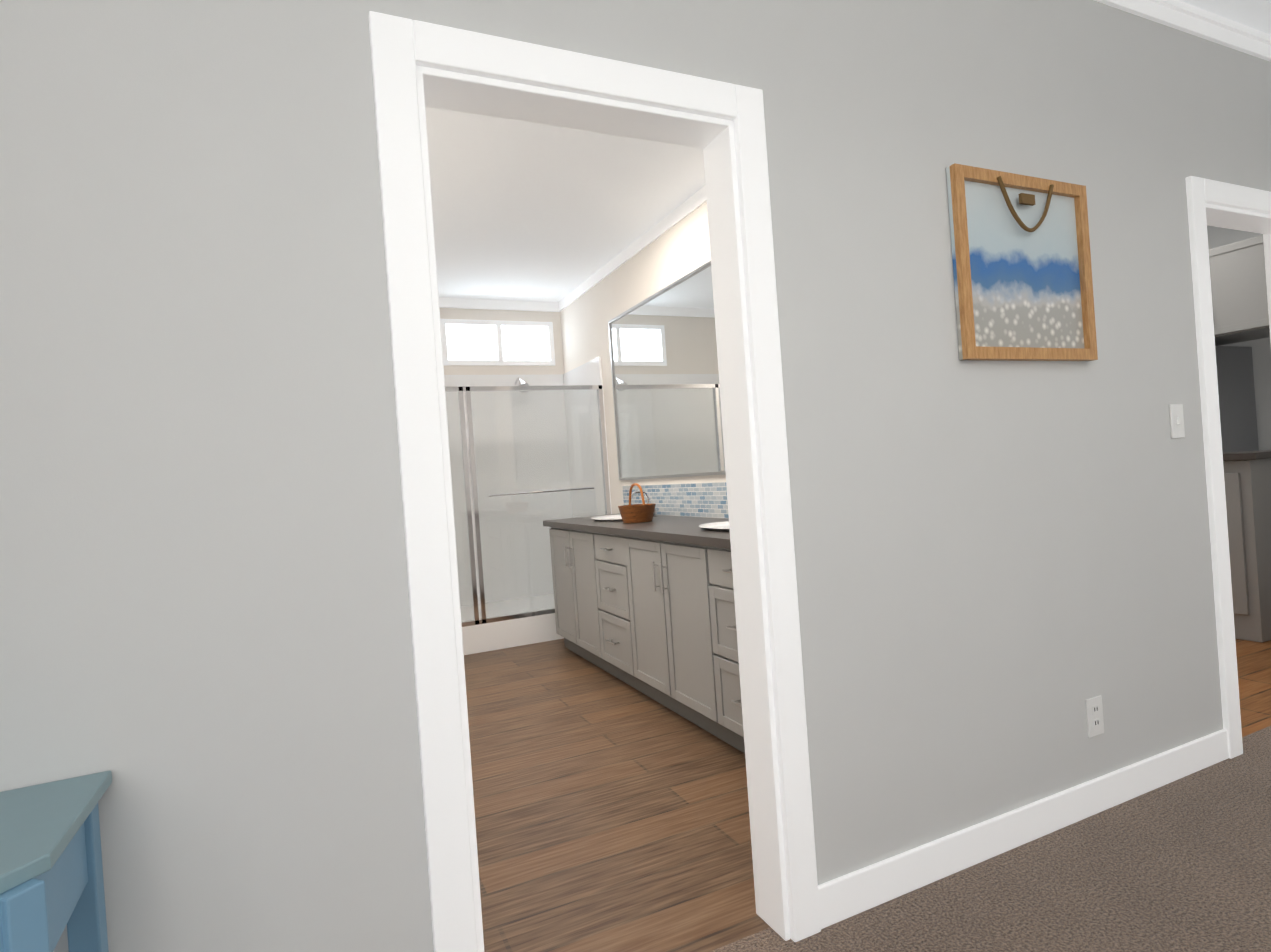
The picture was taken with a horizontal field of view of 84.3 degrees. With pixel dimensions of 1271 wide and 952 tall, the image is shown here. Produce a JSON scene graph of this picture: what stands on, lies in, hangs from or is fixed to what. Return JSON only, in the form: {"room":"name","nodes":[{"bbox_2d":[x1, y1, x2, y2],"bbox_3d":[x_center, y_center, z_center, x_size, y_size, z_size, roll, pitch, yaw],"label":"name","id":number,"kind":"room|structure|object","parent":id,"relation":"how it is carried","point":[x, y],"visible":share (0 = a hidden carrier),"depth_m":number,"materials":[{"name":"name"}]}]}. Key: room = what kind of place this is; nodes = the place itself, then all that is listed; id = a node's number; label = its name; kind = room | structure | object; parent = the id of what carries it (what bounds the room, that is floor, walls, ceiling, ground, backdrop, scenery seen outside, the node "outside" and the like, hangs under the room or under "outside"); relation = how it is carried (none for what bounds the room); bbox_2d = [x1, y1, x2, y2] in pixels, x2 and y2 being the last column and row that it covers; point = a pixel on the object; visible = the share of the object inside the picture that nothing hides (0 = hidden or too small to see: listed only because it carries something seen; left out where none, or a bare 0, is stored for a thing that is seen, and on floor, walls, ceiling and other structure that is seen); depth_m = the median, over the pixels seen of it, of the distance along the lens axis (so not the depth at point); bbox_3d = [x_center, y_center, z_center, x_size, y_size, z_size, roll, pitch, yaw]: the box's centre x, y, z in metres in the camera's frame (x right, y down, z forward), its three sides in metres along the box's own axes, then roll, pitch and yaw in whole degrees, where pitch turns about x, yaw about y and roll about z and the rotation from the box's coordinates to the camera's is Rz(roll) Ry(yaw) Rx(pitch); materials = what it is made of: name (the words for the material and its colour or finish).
{"room":"bedroom","nodes":[
{"label":"bedroom","id":0,"kind":"room"},
{"bbox_2d":[439,308,562,374],"bbox_3d":[-1.588,-0.094,5.793,2.130,2.740,0.120,-4,0,-25],"label":"wall","id":1,"kind":"structure","parent":0,"point":[445,313],"depth_m":5.99,"materials":[{"name":"paint"}]},
{"bbox_2d":[440,319,554,365],"bbox_3d":[-1.152,-1.127,5.947,0.960,0.380,0.017,-4,0,-25],"label":"bathroom window","id":2,"kind":"structure","parent":1,"relation":"in","point":[492,343],"depth_m":5.93,"materials":[{"name":"white glass"}]},
{"bbox_2d":[439,297,557,311],"bbox_3d":[-1.638,-1.420,5.737,2.100,0.082,0.014,-4,0,-25],"label":"trim","id":3,"kind":"structure","parent":1,"relation":"attached to","point":[462,303],"depth_m":5.95,"materials":[{"name":"white wood"}]},
{"bbox_2d":[0,0,1270,951],"bbox_3d":[1.644,-0.315,2.430,7.540,2.740,0.120,-4,0,-25],"label":"wall","id":4,"kind":"structure","parent":0,"point":[1005,573],"depth_m":1.36,"materials":[{"name":"paint"}]},
{"bbox_2d":[946,163,1097,360],"bbox_3d":[1.197,-0.635,2.142,0.590,0.560,0.041,-4,0,-25],"label":"framed artwork","id":5,"kind":"object","parent":4,"relation":"attached to","point":[1022,268],"visible":1,"depth_m":2.13,"materials":[{"name":"brown wood"}]},
{"bbox_2d":[818,729,1228,928],"bbox_3d":[1.299,1.030,2.156,1.861,0.105,0.014,-4,0,-25],"label":"baseboard","id":6,"kind":"structure","parent":4,"relation":"attached to","point":[846,896],"depth_m":2.02,"materials":[{"name":"white wood"}]},
{"bbox_2d":[1085,695,1103,737],"bbox_3d":[1.471,0.769,2.245,0.075,0.120,0.009,-4,0,-25],"label":"electrical outlet plate","id":7,"kind":"object","parent":4,"relation":"attached to","point":[1094,716],"visible":1,"depth_m":2.24,"materials":[{"name":"white plastic"}]},
{"bbox_2d":[1169,404,1184,437],"bbox_3d":[1.915,-0.194,2.477,0.075,0.120,0.012,-4,0,-25],"label":"switch plate","id":8,"kind":"object","parent":4,"relation":"attached to","point":[1176,420],"visible":1,"depth_m":2.47,"materials":[{"name":"white plastic"}]},
{"bbox_2d":[1094,0,1270,61],"bbox_3d":[0.545,-1.568,1.883,5.010,0.083,0.026,-4,0,-25],"label":"crown molding","id":9,"kind":"structure","parent":4,"relation":"attached to","point":[1195,21],"depth_m":2.56,"materials":[{"name":"white wood"}]},
{"bbox_2d":[559,202,725,513],"bbox_3d":[0.345,-0.227,4.324,0.120,2.740,4.410,-4,0,-25],"label":"wall","id":10,"kind":"structure","parent":0,"point":[678,251],"depth_m":5.02,"materials":[{"name":"paint"}]},
{"bbox_2d":[557,185,706,311],"bbox_3d":[0.217,-1.548,4.240,0.014,0.082,4.290,-4,0,-25],"label":"trim","id":11,"kind":"structure","parent":10,"relation":"attached to","point":[689,205],"depth_m":4.63,"materials":[{"name":"white wood"}]},
{"bbox_2d":[608,260,725,479],"bbox_3d":[0.338,-0.587,4.112,0.016,1.176,2.366,-4,0,-25],"label":"bathroom mirror","id":12,"kind":"object","parent":10,"relation":"attached to","point":[665,383],"visible":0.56,"depth_m":4.39,"materials":[{"name":"clear glass"}]},
{"bbox_2d":[622,482,744,526],"bbox_3d":[0.467,0.136,3.956,0.011,0.200,2.640,-4,0,-25],"label":"backsplash","id":13,"kind":"structure","parent":10,"relation":"attached to","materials":[{"name":"tile"}]},
{"bbox_2d":[425,0,1270,301],"bbox_3d":[0.444,-1.645,2.090,5.250,0.080,8.630,-4,0,-25],"label":"ceiling","id":14,"kind":"structure","parent":0,"point":[525,211],"depth_m":3.87,"materials":[{"name":"paint"}]},
{"bbox_2d":[464,638,1270,951],"bbox_3d":[1.284,1.111,4.681,6.490,0.060,4.470,-4,0,-25],"label":"floor","id":15,"kind":"structure","parent":0,"point":[611,813],"depth_m":2.47,"materials":[{"name":"wood"}]},
{"bbox_2d":[444,357,611,654],"bbox_3d":[-1.338,0.209,5.323,2.146,2.098,0.921,-4,0,-25],"label":"shower enclosure","id":16,"kind":"object","parent":15,"relation":"on","point":[528,455],"visible":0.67,"depth_m":5.79,"materials":[{"name":"glass"}]},
{"bbox_2d":[547,526,744,753],"bbox_3d":[0.224,0.723,3.826,0.630,0.858,2.640,-4,0,-25],"label":"bathroom vanity","id":17,"kind":"object","parent":15,"relation":"on","point":[647,609],"depth_m":3.41,"materials":[{"name":"grey wood"}]},
{"bbox_2d":[543,514,730,545],"bbox_3d":[0.195,0.274,3.827,0.627,0.038,2.680,-4,0,-25],"label":"countertop","id":18,"kind":"structure","parent":17,"relation":"on","point":[685,527],"depth_m":3.68,"materials":[{"name":"grey stone"}]},
{"bbox_2d":[618,483,655,522],"bbox_3d":[0.007,0.153,4.063,0.220,0.224,0.217,-4,0,-25],"label":"basket","id":19,"kind":"object","parent":18,"relation":"on","point":[637,513],"visible":1,"depth_m":3.98,"materials":[{"name":"wicker"}]},
{"bbox_2d":[710,726,1270,951],"bbox_3d":[1.572,1.096,0.063,5.250,0.060,4.160,-4,0,-25],"label":"floor carpet","id":20,"kind":"object","parent":15,"relation":"on","point":[1183,864],"depth_m":1.85,"materials":[{"name":"carpet"}]},
{"bbox_2d":[0,771,111,951],"bbox_3d":[-1.035,0.874,0.641,0.784,0.740,0.814,-4,0,-25],"label":"console","id":21,"kind":"object","parent":20,"relation":"on","point":[51,878],"visible":1,"depth_m":1.00,"materials":[{"name":"blue wood"}]},
{"bbox_2d":[1215,346,1258,451],"bbox_3d":[3.884,0.001,5.239,0.832,1.768,0.910,-4,0,-25],"label":"fridge","id":22,"kind":"object","parent":15,"relation":"on","point":[1236,393],"visible":0.02,"depth_m":4.90,"materials":[{"name":"silver metal"}]},
{"bbox_2d":[1223,450,1270,642],"bbox_3d":[3.438,0.399,4.389,0.500,1.058,1.000,-4,0,-25],"label":"kitchen island","id":23,"kind":"object","parent":15,"relation":"on","point":[1247,477],"visible":0.27,"depth_m":3.94,"materials":[{"name":"grey wood"}]},
{"bbox_2d":[1207,225,1270,449],"bbox_3d":[4.298,-0.504,5.522,0.120,2.740,3.270,-4,0,-25],"label":"wall","id":24,"kind":"structure","parent":0,"point":[1261,348],"depth_m":5.01,"materials":[{"name":"paint"}]},
{"bbox_2d":[1209,235,1269,345],"bbox_3d":[3.921,-1.234,5.294,0.654,0.590,2.710,-4,0,-25],"label":"wall cabinet","id":25,"kind":"object","parent":24,"relation":"attached to","point":[1239,291],"visible":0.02,"depth_m":4.58,"materials":[{"name":"white wood"}]}
]}

